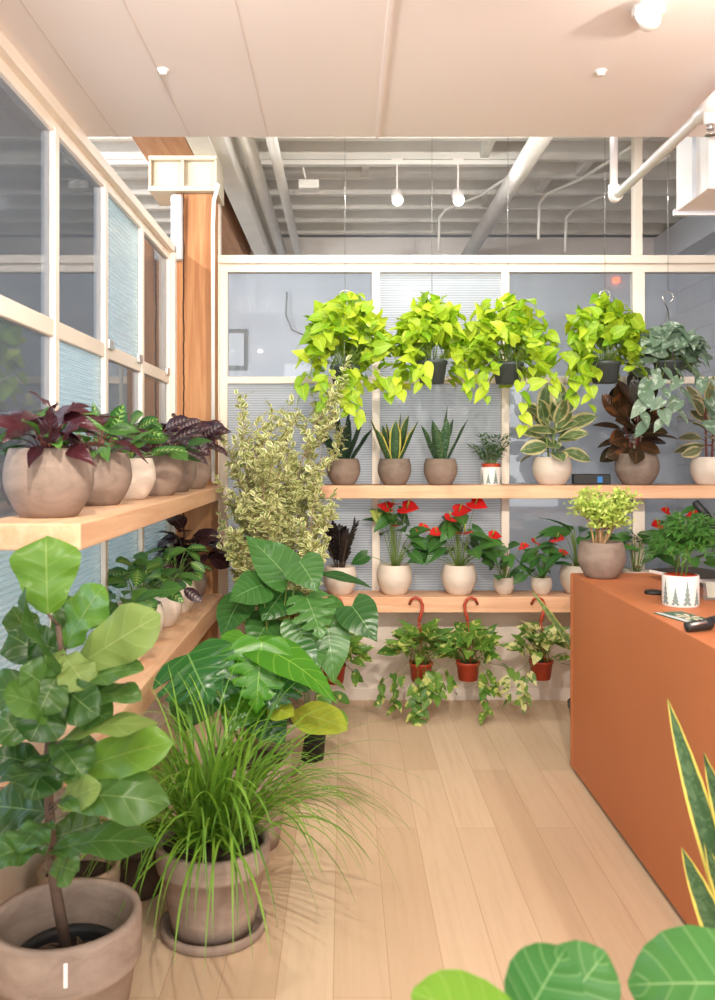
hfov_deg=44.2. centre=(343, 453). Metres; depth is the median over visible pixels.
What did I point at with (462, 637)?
potted plant
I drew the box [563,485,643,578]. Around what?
bush
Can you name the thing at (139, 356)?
clip
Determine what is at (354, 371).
pot
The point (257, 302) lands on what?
wall
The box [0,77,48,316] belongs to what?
window
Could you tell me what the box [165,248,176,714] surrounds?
trim
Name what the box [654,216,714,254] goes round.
beam
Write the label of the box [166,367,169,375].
clip
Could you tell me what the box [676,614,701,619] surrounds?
picture
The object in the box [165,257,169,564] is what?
trim
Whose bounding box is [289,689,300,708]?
pot
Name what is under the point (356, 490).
wall shelf
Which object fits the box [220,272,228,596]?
trim
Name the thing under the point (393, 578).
pot
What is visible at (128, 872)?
pot
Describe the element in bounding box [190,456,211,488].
pot
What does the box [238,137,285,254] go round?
ceiling pipe
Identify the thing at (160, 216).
ceiling beam
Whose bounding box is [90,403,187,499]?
potted calathea
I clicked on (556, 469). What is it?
rubber plant
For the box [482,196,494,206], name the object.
ceiling
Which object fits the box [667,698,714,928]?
snake plant
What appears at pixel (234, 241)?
beam
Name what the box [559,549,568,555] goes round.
flower
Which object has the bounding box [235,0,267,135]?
trim
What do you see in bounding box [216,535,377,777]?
philodendron
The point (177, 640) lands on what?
wall shelf
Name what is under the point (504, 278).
trim
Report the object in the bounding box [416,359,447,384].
pot
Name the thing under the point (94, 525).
wall shelf
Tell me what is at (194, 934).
pot
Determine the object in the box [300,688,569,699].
baseboard
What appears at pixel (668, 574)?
nursery pot
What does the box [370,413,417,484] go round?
potted snake plant
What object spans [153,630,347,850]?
potted plant
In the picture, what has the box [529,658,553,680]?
pot
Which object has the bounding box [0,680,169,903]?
wall partition
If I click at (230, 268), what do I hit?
trim
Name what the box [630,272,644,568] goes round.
trim
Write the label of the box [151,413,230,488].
potted calathea
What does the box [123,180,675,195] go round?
ceiling beam
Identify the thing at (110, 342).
clip
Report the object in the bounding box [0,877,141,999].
pot
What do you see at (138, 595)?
potted calathea
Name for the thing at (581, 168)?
ceiling
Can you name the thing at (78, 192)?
window
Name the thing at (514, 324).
potted plant
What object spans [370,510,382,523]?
flower
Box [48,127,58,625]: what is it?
trim
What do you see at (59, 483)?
pot
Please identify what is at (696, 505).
plant
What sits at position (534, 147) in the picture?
ceiling pipe
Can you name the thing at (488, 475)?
pot
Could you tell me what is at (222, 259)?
trim
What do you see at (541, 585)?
pot
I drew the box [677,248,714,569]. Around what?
glass panel
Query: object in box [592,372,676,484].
rubber plant
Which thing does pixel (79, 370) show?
window
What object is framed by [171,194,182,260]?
cable cover
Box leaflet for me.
[654,611,705,621]
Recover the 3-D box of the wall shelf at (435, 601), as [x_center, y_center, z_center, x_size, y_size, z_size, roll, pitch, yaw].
[1.455,0.871,5.207,3.190,0.090,0.254,0,0,0]
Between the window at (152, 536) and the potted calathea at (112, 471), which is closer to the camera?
the potted calathea at (112, 471)
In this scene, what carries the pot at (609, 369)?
on the potted plant at (608, 317)
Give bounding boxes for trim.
[0,30,175,252]
[0,295,168,382]
[20,0,117,136]
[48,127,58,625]
[99,184,107,590]
[123,0,189,136]
[137,226,143,588]
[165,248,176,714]
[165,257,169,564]
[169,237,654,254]
[185,137,222,168]
[218,204,220,638]
[218,255,714,263]
[220,264,714,273]
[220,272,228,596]
[228,377,711,383]
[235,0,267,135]
[372,272,379,589]
[375,0,393,137]
[500,272,508,575]
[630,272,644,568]
[631,137,642,254]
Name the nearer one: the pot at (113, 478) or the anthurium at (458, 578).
the pot at (113, 478)
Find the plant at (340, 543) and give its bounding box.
[323,517,359,594]
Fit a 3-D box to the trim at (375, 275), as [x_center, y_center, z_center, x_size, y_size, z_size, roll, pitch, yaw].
[0.195,-0.085,5.394,0.049,2.050,0.055,0,0,0]
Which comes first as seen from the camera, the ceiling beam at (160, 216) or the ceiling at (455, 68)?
the ceiling at (455, 68)
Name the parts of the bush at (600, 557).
stem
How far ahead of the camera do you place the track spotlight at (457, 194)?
5.92 m
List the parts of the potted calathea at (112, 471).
stem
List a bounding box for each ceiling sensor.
[156,67,168,75]
[594,68,607,76]
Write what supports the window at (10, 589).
in the wall partition at (13, 879)
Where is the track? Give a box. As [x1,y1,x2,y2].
[106,160,515,166]
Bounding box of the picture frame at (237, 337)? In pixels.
[229,329,246,369]
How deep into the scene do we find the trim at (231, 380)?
5.37 m
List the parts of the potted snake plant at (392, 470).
pot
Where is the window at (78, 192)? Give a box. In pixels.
[59,142,98,339]
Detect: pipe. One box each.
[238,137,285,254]
[265,137,301,254]
[461,137,552,254]
[608,91,714,202]
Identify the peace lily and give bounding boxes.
[535,518,640,593]
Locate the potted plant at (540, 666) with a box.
[498,596,569,713]
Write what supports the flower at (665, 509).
on the anthurium at (695, 561)
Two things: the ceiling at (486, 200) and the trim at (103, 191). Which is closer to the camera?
the trim at (103, 191)
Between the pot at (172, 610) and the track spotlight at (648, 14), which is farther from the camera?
the pot at (172, 610)
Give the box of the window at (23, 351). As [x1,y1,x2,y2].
[0,317,48,517]
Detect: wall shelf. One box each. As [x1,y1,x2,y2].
[0,486,222,549]
[0,594,222,786]
[320,484,714,497]
[321,590,569,612]
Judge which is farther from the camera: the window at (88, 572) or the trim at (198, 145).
the trim at (198, 145)
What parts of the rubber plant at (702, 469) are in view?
pot, stem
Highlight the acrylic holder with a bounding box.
[706,582,714,597]
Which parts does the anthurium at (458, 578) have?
stem, flower stem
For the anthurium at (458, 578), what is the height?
0.589 m
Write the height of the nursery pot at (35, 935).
0.168 m
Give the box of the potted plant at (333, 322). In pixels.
[292,289,395,429]
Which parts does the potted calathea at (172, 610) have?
stem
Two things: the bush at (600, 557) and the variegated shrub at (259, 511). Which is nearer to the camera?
the bush at (600, 557)
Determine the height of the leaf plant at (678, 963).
0.817 m
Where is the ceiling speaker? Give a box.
[298,167,318,192]
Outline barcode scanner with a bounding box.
[684,615,714,631]
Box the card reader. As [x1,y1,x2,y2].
[572,474,610,484]
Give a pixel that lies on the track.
(113, 163)
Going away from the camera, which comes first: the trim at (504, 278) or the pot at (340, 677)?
the pot at (340, 677)
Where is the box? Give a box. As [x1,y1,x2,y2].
[673,137,714,215]
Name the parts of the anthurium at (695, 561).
stem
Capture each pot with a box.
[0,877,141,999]
[2,448,93,517]
[21,923,112,948]
[37,854,119,884]
[55,759,186,900]
[84,453,131,505]
[118,600,164,636]
[123,458,155,499]
[134,455,183,495]
[146,588,181,627]
[156,823,269,945]
[158,578,195,613]
[176,459,196,491]
[178,570,206,602]
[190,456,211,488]
[240,709,306,777]
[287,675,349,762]
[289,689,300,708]
[323,663,345,684]
[330,365,359,386]
[377,562,411,594]
[409,660,432,681]
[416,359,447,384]
[441,562,476,594]
[456,658,479,681]
[480,467,501,484]
[481,463,500,466]
[493,576,514,594]
[494,361,523,384]
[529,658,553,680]
[531,576,551,594]
[559,563,582,593]
[577,539,625,578]
[591,360,620,383]
[622,568,648,572]
[653,359,683,379]
[661,572,699,607]
[664,572,696,576]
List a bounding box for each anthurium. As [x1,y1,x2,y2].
[351,498,430,594]
[407,498,509,594]
[481,539,530,594]
[508,532,571,594]
[609,530,676,572]
[641,506,714,567]
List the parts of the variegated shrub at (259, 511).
stem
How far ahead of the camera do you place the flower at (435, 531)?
5.14 m
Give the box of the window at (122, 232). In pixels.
[108,197,137,357]
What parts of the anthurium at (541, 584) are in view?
stem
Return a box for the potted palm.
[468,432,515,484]
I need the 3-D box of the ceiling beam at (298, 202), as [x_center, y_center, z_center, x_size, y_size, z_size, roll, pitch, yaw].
[-0.500,-2.140,7.200,7.400,0.280,0.050,0,0,0]
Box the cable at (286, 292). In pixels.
[285,292,303,334]
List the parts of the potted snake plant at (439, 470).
pot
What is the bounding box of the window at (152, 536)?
[144,519,166,582]
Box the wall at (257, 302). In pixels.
[167,235,676,591]
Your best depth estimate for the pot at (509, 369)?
4.79 m
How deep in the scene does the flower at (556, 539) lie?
5.11 m
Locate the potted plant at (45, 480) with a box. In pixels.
[0,391,118,517]
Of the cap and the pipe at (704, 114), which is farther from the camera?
the cap
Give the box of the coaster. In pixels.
[644,589,661,594]
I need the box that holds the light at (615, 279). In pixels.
[613,277,619,282]
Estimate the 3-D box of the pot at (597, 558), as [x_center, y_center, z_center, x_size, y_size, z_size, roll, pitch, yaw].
[1.176,0.481,4.020,0.216,0.165,0.216,0,0,0]
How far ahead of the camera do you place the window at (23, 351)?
2.76 m
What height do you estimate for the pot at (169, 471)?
0.180 m
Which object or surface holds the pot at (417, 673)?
on the potted plant at (409, 636)
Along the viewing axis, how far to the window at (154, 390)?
4.75 m
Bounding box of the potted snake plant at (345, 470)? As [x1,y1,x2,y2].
[323,413,371,484]
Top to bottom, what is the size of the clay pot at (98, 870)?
0.215 m
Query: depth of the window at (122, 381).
4.06 m
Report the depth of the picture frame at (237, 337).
8.16 m
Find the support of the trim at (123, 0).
attached to the ceiling at (455, 68)
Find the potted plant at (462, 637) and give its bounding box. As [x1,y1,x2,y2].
[416,596,513,724]
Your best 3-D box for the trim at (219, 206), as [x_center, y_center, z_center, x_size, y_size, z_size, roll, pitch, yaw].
[-0.780,-0.225,5.386,0.049,3.450,0.080,0,0,0]
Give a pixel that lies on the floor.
(517, 851)
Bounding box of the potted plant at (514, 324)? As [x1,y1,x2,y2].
[461,292,561,437]
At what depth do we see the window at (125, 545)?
4.04 m
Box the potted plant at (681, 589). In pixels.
[642,510,714,607]
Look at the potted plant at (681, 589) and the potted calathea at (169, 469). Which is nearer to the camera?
the potted plant at (681, 589)
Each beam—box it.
[132,137,249,254]
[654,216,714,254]
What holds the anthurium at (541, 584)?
on the wall shelf at (435, 601)
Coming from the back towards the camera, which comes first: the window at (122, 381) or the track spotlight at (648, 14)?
the window at (122, 381)
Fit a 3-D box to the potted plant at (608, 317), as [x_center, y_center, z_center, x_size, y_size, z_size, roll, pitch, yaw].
[1.444,-0.560,4.864,0.517,0.698,0.473,0,0,-44]
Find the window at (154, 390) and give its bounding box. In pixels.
[144,375,164,454]
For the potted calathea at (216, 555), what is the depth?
4.83 m
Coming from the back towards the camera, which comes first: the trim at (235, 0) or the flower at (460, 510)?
the flower at (460, 510)
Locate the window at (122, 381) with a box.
[108,360,136,452]
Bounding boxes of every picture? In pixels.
[229,333,243,365]
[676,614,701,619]
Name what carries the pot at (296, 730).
on the philodendron
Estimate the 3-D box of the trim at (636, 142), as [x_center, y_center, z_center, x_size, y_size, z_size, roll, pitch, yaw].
[1.794,-1.599,5.391,0.052,0.783,0.060,0,0,0]
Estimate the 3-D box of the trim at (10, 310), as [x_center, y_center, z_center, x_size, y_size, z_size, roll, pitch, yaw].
[-1.020,-0.435,2.290,0.040,0.060,5.580,0,0,0]
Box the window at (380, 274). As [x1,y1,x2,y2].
[380,274,500,375]
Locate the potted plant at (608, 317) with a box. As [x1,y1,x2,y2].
[553,289,650,412]
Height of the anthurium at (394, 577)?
0.585 m
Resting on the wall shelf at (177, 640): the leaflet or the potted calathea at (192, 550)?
the potted calathea at (192, 550)
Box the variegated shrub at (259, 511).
[210,354,352,708]
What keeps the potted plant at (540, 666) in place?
hanging from the wall shelf at (435, 601)
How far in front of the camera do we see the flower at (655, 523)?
5.17 m
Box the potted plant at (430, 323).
[383,290,476,402]
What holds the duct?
attached to the ceiling
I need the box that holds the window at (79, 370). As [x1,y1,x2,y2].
[59,341,100,449]
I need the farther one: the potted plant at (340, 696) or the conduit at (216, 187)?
the conduit at (216, 187)
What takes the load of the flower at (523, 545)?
on the anthurium at (503, 585)
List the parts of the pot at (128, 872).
pot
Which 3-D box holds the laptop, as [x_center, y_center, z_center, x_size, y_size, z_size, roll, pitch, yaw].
[1.569,0.540,3.803,0.247,0.047,0.457,0,0,-19]
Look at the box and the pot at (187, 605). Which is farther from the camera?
the pot at (187, 605)
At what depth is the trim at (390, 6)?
2.69 m
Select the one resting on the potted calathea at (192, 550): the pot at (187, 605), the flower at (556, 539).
the pot at (187, 605)
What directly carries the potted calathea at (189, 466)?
on the wall shelf at (94, 525)
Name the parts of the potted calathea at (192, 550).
stem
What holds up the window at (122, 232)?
attached to the trim at (10, 310)
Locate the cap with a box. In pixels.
[148,155,223,205]
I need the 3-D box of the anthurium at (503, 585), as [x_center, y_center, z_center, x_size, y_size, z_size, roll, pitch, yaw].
[0.940,0.663,5.192,0.325,0.326,0.343,0,0,-22]
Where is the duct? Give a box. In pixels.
[209,137,271,254]
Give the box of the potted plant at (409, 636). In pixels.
[373,596,459,725]
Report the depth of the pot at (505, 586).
5.15 m
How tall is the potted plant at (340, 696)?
0.435 m
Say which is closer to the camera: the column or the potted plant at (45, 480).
the potted plant at (45, 480)
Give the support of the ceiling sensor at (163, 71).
attached to the ceiling at (455, 68)
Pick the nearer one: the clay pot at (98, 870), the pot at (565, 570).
the clay pot at (98, 870)
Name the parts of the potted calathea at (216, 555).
stem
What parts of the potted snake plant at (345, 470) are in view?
pot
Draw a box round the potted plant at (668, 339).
[622,291,714,437]
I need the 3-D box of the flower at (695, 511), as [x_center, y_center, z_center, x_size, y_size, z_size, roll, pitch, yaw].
[2.055,0.353,5.154,0.055,0.054,0.109,0,0,-44]
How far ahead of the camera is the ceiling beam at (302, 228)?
7.98 m
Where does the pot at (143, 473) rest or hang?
on the potted calathea at (143, 473)
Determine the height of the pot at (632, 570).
0.140 m
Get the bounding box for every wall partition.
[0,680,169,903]
[220,613,569,687]
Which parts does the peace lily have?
stem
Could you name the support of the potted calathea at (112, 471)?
on the wall shelf at (94, 525)
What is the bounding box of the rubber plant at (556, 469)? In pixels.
[513,382,596,484]
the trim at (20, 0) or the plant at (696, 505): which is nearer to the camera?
the trim at (20, 0)
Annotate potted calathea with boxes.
[59,412,160,505]
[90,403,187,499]
[90,588,166,660]
[107,556,183,636]
[114,415,211,495]
[127,547,201,627]
[136,418,213,491]
[144,544,212,613]
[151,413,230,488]
[156,515,229,602]
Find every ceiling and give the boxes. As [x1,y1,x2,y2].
[0,0,714,136]
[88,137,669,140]
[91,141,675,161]
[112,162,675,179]
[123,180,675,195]
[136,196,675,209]
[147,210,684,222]
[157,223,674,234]
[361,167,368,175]
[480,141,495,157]
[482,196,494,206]
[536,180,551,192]
[575,162,593,175]
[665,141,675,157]
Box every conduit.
[211,181,219,481]
[437,154,542,251]
[537,137,649,239]
[564,153,671,251]
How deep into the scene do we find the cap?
5.12 m
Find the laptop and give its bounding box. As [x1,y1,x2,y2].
[649,567,714,586]
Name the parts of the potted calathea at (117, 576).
stem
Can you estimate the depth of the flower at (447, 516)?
5.13 m
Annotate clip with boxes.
[108,339,113,350]
[137,354,142,363]
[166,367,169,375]
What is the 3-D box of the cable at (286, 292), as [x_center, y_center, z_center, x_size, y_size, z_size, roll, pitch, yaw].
[-0.336,-1.292,8.140,0.414,0.418,0.036,0,0,0]
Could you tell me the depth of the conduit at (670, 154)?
6.83 m
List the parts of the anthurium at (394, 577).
stem, flower stem, flower stem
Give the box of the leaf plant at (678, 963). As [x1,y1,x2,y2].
[411,924,714,999]
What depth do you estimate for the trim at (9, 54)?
3.17 m
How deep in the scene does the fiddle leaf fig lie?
2.10 m
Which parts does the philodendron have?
stem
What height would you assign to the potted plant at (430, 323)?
0.623 m
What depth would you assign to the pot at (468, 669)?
4.93 m
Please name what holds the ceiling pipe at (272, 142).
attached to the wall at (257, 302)
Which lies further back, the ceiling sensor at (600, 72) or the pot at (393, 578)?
the pot at (393, 578)
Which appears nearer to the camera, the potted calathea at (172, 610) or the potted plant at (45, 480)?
the potted plant at (45, 480)
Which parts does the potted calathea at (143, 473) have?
stem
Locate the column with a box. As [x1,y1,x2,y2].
[177,194,217,646]
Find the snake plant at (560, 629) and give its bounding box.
[531,590,569,712]
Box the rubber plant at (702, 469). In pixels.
[674,376,714,484]
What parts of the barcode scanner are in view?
handle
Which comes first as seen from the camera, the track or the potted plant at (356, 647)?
the potted plant at (356, 647)
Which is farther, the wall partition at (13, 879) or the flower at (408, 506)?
the flower at (408, 506)
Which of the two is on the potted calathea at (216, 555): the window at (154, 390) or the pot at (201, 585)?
the pot at (201, 585)
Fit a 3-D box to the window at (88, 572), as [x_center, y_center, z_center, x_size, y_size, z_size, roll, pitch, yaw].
[-1.019,0.547,3.380,0.006,0.585,0.596,0,0,0]
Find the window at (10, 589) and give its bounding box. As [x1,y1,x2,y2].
[0,550,49,712]
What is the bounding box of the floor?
[100,700,686,999]
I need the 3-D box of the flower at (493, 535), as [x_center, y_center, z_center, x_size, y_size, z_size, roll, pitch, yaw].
[0.868,0.471,5.084,0.056,0.053,0.109,0,0,-42]
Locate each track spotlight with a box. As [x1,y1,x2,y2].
[391,158,403,205]
[451,158,464,205]
[632,0,664,31]
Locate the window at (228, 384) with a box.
[228,384,371,592]
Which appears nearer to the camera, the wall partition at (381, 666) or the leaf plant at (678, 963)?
the leaf plant at (678, 963)
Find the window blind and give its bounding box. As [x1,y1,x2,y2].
[380,384,500,588]
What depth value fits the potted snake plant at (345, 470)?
5.13 m
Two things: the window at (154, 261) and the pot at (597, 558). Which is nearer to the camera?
the pot at (597, 558)
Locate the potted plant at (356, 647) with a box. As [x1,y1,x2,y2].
[320,596,374,686]
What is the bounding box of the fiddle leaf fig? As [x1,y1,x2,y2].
[0,536,173,999]
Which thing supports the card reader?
on the wall shelf at (356, 490)
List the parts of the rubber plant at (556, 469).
stem, pot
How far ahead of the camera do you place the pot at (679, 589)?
3.23 m
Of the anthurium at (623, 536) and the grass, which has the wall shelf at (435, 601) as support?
the anthurium at (623, 536)
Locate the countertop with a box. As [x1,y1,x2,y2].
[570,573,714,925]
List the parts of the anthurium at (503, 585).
stem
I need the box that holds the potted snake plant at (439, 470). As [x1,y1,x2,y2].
[421,410,466,484]
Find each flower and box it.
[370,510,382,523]
[377,502,392,511]
[397,500,418,512]
[416,523,430,531]
[430,527,440,535]
[444,513,456,521]
[451,504,471,516]
[466,498,486,508]
[486,530,501,539]
[518,542,528,549]
[549,535,564,541]
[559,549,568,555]
[651,520,664,528]
[661,507,670,514]
[686,510,697,517]
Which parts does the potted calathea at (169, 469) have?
stem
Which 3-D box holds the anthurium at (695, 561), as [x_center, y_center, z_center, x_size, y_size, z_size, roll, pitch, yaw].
[1.991,0.566,5.187,0.449,0.520,0.465,0,0,39]
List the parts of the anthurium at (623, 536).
stem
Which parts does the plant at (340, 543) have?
stem, pot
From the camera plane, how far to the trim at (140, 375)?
4.35 m
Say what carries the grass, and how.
on the floor
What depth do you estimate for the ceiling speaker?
5.94 m
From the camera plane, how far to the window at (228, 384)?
5.39 m
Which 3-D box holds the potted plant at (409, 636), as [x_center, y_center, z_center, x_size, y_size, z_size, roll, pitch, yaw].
[0.444,1.200,4.982,0.454,0.772,0.520,0,0,42]
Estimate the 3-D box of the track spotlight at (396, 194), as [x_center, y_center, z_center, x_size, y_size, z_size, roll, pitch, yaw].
[0.359,-1.834,5.953,0.082,0.332,0.152,0,0,0]
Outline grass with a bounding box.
[37,655,443,971]
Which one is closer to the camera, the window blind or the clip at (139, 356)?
the clip at (139, 356)
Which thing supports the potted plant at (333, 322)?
hanging from the wire
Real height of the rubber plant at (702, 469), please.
0.640 m
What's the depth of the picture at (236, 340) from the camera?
8.16 m
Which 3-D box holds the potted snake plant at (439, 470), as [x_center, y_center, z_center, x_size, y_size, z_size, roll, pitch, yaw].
[0.560,-0.048,5.202,0.245,0.459,0.301,0,0,-25]
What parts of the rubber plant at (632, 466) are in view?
stem, pot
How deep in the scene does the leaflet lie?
3.04 m
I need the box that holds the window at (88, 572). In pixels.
[64,543,100,654]
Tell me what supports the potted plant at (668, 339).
hanging from the wire
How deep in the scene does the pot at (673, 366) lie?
4.79 m
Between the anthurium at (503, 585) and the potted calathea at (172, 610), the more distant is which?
the anthurium at (503, 585)
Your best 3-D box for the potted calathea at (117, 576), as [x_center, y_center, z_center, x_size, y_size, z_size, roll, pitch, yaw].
[-0.867,0.618,3.774,0.374,0.384,0.439,0,0,-40]
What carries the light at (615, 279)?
attached to the wall at (257, 302)
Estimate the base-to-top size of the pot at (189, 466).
0.175 m
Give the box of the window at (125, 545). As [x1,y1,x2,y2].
[108,529,137,602]
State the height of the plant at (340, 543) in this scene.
0.487 m
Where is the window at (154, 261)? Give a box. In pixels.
[144,235,165,370]
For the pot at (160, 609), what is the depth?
3.76 m
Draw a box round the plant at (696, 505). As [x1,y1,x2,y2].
[681,500,714,528]

